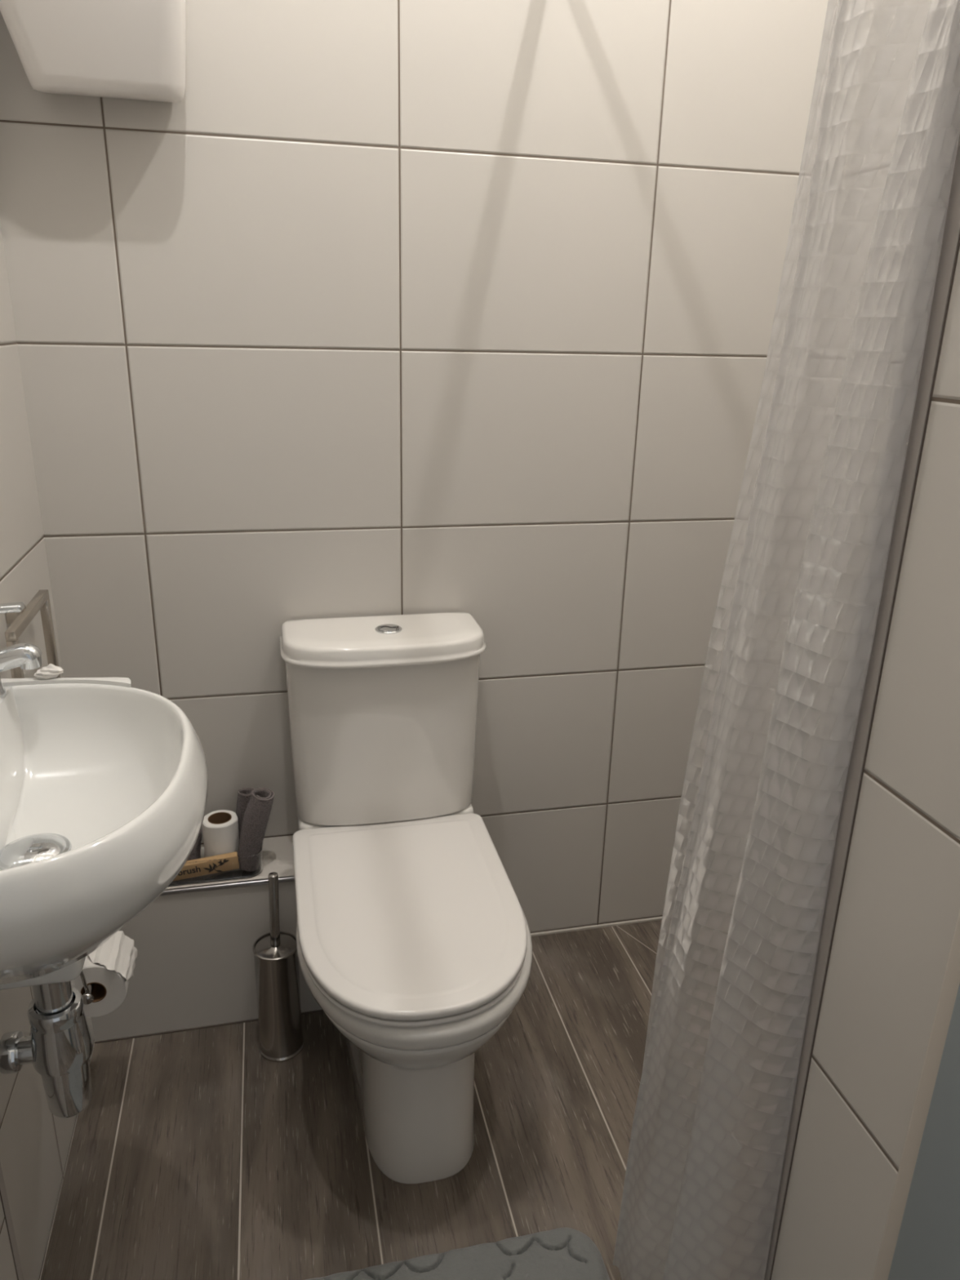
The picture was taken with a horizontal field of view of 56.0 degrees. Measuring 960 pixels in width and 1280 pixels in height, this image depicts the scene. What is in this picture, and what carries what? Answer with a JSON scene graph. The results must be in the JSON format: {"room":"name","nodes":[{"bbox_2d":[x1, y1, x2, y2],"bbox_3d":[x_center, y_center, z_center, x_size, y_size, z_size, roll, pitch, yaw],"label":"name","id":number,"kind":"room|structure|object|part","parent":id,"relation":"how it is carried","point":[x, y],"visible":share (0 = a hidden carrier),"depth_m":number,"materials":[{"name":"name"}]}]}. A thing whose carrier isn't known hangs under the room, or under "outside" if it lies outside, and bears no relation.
{"room":"bathroom","nodes":[
{"label":"bathroom","id":0,"kind":"room"},
{"bbox_2d":[0,222,94,1279],"bbox_3d":[-0.551,-0.210,0.443,0.139,2.830,2.450,-3,20,-13],"label":"wall","id":1,"kind":"structure","parent":0,"point":[35,1143],"depth_m":1.41,"materials":[{"name":"tile"}]},
{"bbox_2d":[0,1162,24,1279],"bbox_3d":[-0.600,0.759,1.122,0.040,0.550,0.015,-3,20,-13],"label":"trim","id":2,"kind":"structure","parent":1,"relation":"attached to","point":[2,1188],"depth_m":1.11,"materials":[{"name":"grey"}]},
{"bbox_2d":[4,589,60,678],"bbox_3d":[-0.706,0.066,1.418,0.036,0.246,0.220,-3,20,-13],"label":"towel holder","id":3,"kind":"object","parent":1,"relation":"attached to","point":[20,621],"visible":0.44,"depth_m":1.41,"materials":[{"name":"beige metal"}]},
{"bbox_2d":[80,970,94,1004],"bbox_3d":[-0.696,0.550,1.560,0.066,0.085,0.149,-3,20,-13],"label":"toilet roll holder","id":4,"kind":"object","parent":1,"relation":"attached to","point":[87,997],"visible":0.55,"depth_m":1.51,"materials":[{"name":"silver metal"}]},
{"bbox_3d":[-0.688,0.565,1.514,0.061,0.063,0.010,4,19,7],"label":"arm","id":5,"kind":"part","parent":4,"relation":"part of","materials":[{"name":"silver metal"}]},
{"bbox_2d":[0,677,208,990],"bbox_3d":[-0.492,0.267,1.072,0.336,0.295,0.515,-3,20,-13],"label":"basin","id":6,"kind":"object","parent":1,"relation":"attached to","point":[104,781],"visible":1,"depth_m":1.11,"materials":[{"name":"white ceramic"}]},
{"bbox_2d":[0,601,42,698],"bbox_3d":[-0.618,0.013,1.168,0.092,0.125,0.041,-3,20,-13],"label":"mixer tap","id":7,"kind":"object","parent":6,"relation":"on","point":[27,656],"visible":1,"depth_m":1.16,"materials":[{"name":"silver metal"}]},
{"bbox_2d":[0,676,6,698],"bbox_3d":[-0.643,0.035,1.170,0.041,0.082,0.041,-3,20,-13],"label":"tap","id":8,"kind":"object","parent":7,"relation":"on","point":[2,691],"depth_m":1.18,"materials":[{"name":"silver metal"}]},
{"bbox_3d":[-0.621,-0.039,1.149,0.074,0.012,0.020,-3,20,-13],"label":"lever","id":9,"kind":"part","parent":7,"relation":"part of","materials":[{"name":"silver metal"}]},
{"bbox_3d":[-0.609,0.024,1.174,0.074,0.040,0.030,-3,20,-13],"label":"spout","id":10,"kind":"part","parent":7,"relation":"part of","materials":[{"name":"silver metal"}]},
{"bbox_2d":[0,980,93,1117],"bbox_3d":[-0.565,0.509,1.137,0.139,0.210,0.071,-3,20,-13],"label":"trap","id":11,"kind":"object","parent":6,"relation":"attached to","point":[59,1047],"visible":0.98,"depth_m":1.12,"materials":[{"name":"silver metal"}]},
{"bbox_2d":[30,997,93,1117],"bbox_3d":[-0.532,0.536,1.155,0.071,0.150,0.071,-3,20,-13],"label":"bottle","id":12,"kind":"object","parent":11,"relation":"on","point":[61,1048],"depth_m":1.13,"materials":[{"name":"silver metal"}]},
{"bbox_2d":[34,663,63,679],"bbox_3d":[-0.589,0.044,1.232,0.037,0.025,0.022,-3,20,-13],"label":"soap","id":13,"kind":"object","parent":6,"relation":"on","point":[51,671],"visible":1,"depth_m":1.23,"materials":[{"name":"white"}]},
{"bbox_2d":[71,930,137,1017],"bbox_3d":[-0.670,0.587,1.589,0.112,0.112,0.108,-3,20,-13],"label":"toilet roll","id":14,"kind":"object","parent":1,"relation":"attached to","point":[110,966],"visible":0.7,"depth_m":1.56,"materials":[{"name":"white paper"}]},
{"bbox_2d":[91,880,322,1041],"bbox_3d":[-0.556,0.614,1.876,0.470,0.328,0.154,-3,20,-13],"label":"wall","id":15,"kind":"structure","parent":0,"point":[194,966],"depth_m":1.80,"materials":[{"name":"grey tile"}]},
{"bbox_2d":[94,1009,323,1043],"bbox_3d":[-0.542,0.793,1.857,0.470,0.003,0.003,-3,20,-13],"label":"trim","id":16,"kind":"structure","parent":15,"relation":"attached to","point":[317,1011],"depth_m":1.84,"materials":[{"name":"brown"}]},
{"bbox_2d":[165,835,294,888],"bbox_3d":[-0.553,0.456,1.823,0.470,0.009,0.150,-3,20,-13],"label":"wall ledge","id":17,"kind":"object","parent":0,"point":[277,851],"depth_m":1.84,"materials":[{"name":"beige tile"}]},
{"bbox_2d":[168,826,262,886],"bbox_3d":[-0.562,0.429,1.806,0.248,0.051,0.134,-3,20,-13],"label":"tray","id":18,"kind":"object","parent":17,"relation":"on","point":[245,867],"visible":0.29,"depth_m":1.75,"materials":[{"name":"brown plastic"}]},
{"bbox_2d":[186,829,201,860],"bbox_3d":[-0.582,0.413,1.808,0.050,0.072,0.046,-3,20,-13],"label":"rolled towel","id":19,"kind":"object","parent":18,"relation":"in","point":[195,853],"visible":0.26,"depth_m":1.80,"materials":[{"name":"grey fabric"}]},
{"bbox_2d":[186,851,238,862],"bbox_3d":[-0.559,0.446,1.760,0.172,0.044,0.018,-4,20,-14],"label":"box","id":20,"kind":"object","parent":18,"relation":"in","point":[232,855],"visible":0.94,"depth_m":1.76,"materials":[{"name":"brown cardboard"}]},
{"bbox_2d":[202,809,239,857],"bbox_3d":[-0.518,0.401,1.808,0.070,0.100,0.069,-3,20,-13],"label":"toilet roll","id":21,"kind":"object","parent":18,"relation":"in","point":[220,833],"visible":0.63,"depth_m":1.78,"materials":[{"name":"white paper"}]},
{"bbox_2d":[235,787,254,840],"bbox_3d":[-0.480,0.369,1.843,0.039,0.137,0.052,12,22,28],"label":"rolled towel","id":22,"kind":"object","parent":18,"relation":"in","point":[244,795],"visible":0.32,"depth_m":1.82,"materials":[{"name":"grey fabric"}]},
{"bbox_2d":[237,787,274,857],"bbox_3d":[-0.442,0.374,1.780,0.079,0.171,0.053,-3,20,-13],"label":"rolled towel","id":23,"kind":"object","parent":18,"relation":"in","point":[257,812],"visible":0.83,"depth_m":1.76,"materials":[{"name":"grey fabric"}]},
{"bbox_2d":[160,875,294,895],"bbox_3d":[-0.535,0.481,1.750,0.470,0.010,0.009,-3,20,-13],"label":"trim","id":24,"kind":"structure","parent":17,"relation":"attached to","point":[287,878],"depth_m":1.75,"materials":[{"name":"silver metal"}]},
{"bbox_2d":[40,920,662,1279],"bbox_3d":[0.186,1.138,1.047,1.700,0.080,2.550,-3,20,-13],"label":"floor","id":25,"kind":"structure","parent":0,"point":[195,1154],"depth_m":1.59,"materials":[{"name":"brown tile"}]},
{"bbox_2d":[252,871,304,1062],"bbox_3d":[-0.394,0.625,1.746,0.089,0.400,0.089,-3,20,-13],"label":"toilet brush holder","id":26,"kind":"object","parent":25,"relation":"on","point":[276,960],"visible":0.98,"depth_m":1.73,"materials":[{"name":"silver metal"}]},
{"bbox_3d":[-0.389,0.512,1.708,0.022,0.160,0.019,-3,20,-13],"label":"handle","id":27,"kind":"part","parent":26,"relation":"part of","materials":[{"name":"silver metal"}]},
{"bbox_3d":[-0.393,0.588,1.733,0.077,0.006,0.077,-3,20,-13],"label":"lid","id":28,"kind":"part","parent":26,"relation":"part of","materials":[{"name":"silver metal"}]},
{"bbox_2d":[252,931,304,1062],"bbox_3d":[-0.395,0.700,1.772,0.089,0.242,0.089,-3,20,-13],"label":"canister","id":29,"kind":"object","parent":26,"relation":"attached to","point":[282,1039],"depth_m":1.74,"materials":[{"name":"silver metal"}]},
{"bbox_2d":[279,612,532,1183],"bbox_3d":[-0.133,0.448,1.622,0.397,0.830,0.681,-3,20,-13],"label":"toilet","id":30,"kind":"object","parent":25,"relation":"on","point":[413,939],"visible":1,"depth_m":1.61,"materials":[{"name":"white ceramic"}]},
{"bbox_3d":[-0.181,0.000,1.719,0.391,0.038,0.188,-3,20,-13],"label":"cistern lid","id":31,"kind":"part","parent":30,"relation":"part of","materials":[{"name":"white ceramic"}]},
{"bbox_3d":[-0.123,0.454,1.555,0.377,0.019,0.542,-3,20,-13],"label":"lid","id":32,"kind":"part","parent":30,"relation":"part of","materials":[{"name":"white plastic"}]},
{"bbox_3d":[-0.124,0.470,1.561,0.375,0.010,0.540,-3,20,-13],"label":"seat","id":33,"kind":"part","parent":30,"relation":"part of","materials":[{"name":"white plastic"}]},
{"bbox_2d":[305,1227,609,1279],"bbox_3d":[-0.070,1.026,1.197,0.608,0.021,0.433,-3,20,-13],"label":"bath mat","id":34,"kind":"object","parent":25,"relation":"on","point":[560,1253],"visible":1,"depth_m":1.38,"materials":[{"name":"grey fabric"}]},
{"bbox_2d":[0,0,828,933],"bbox_3d":[-0.054,-0.635,1.692,1.500,2.830,0.100,-3,20,-13],"label":"wall","id":35,"kind":"structure","parent":0,"point":[401,307],"depth_m":1.66,"materials":[{"name":"tile"}]},
{"bbox_2d":[0,0,186,102],"bbox_3d":[-0.569,-1.016,1.281,0.284,0.420,0.174,-3,20,-13],"label":"water heater","id":36,"kind":"object","parent":35,"relation":"attached to","point":[119,49],"depth_m":1.31,"materials":[{"name":"white plastic"}]},
{"bbox_2d":[530,916,662,936],"bbox_3d":[0.154,0.703,2.162,1.030,0.005,0.005,-3,20,-13],"label":"trim","id":37,"kind":"structure","parent":35,"relation":"attached to","point":[659,917],"depth_m":2.19,"materials":[{"name":"beige"}]},
{"bbox_3d":[0.253,-0.964,0.943,0.056,0.056,1.199,-3,20,-13],"label":"rail","id":38,"kind":"object","parent":35,"relation":"attached to","visible":0},
{"bbox_2d":[612,0,959,1279],"bbox_3d":[0.300,0.079,0.963,0.136,1.910,0.323,-3,20,-13],"label":"shower curtain","id":39,"kind":"object","parent":38,"relation":"hanging from","point":[793,632],"visible":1,"depth_m":0.88,"materials":[{"name":"white plastic"}]},
{"bbox_2d":[771,247,959,1279],"bbox_3d":[0.661,-0.266,0.689,0.584,2.830,0.140,-3,20,-13],"label":"wall","id":40,"kind":"structure","parent":0,"point":[899,909],"depth_m":0.79,"materials":[{"name":"tile"}]},
{"bbox_2d":[764,135,959,1279],"bbox_3d":[0.378,-0.281,0.711,0.046,2.830,0.036,-3,20,-13],"label":"trim","id":41,"kind":"structure","parent":40,"relation":"attached to","point":[952,228],"depth_m":0.80,"materials":[{"name":"grey"}]},
{"bbox_2d":[872,910,959,1279],"bbox_3d":[0.435,-0.227,0.560,0.086,2.830,0.028,-3,20,-13],"label":"trim","id":42,"kind":"structure","parent":40,"relation":"attached to","point":[948,991],"depth_m":0.77,"materials":[{"name":"beige tile"}]},
{"bbox_3d":[0.579,-0.018,-0.028,0.084,2.830,0.955,-3,20,-13],"label":"wall","id":43,"kind":"structure","parent":0,"visible":0},
{"bbox_2d":[887,982,959,1279],"bbox_3d":[0.451,-0.198,0.476,0.095,2.830,0.156,-3,20,-13],"label":"trim","id":44,"kind":"structure","parent":43,"relation":"attached to","point":[927,1247],"depth_m":0.74,"materials":[{"name":"grey paint"}]}
]}

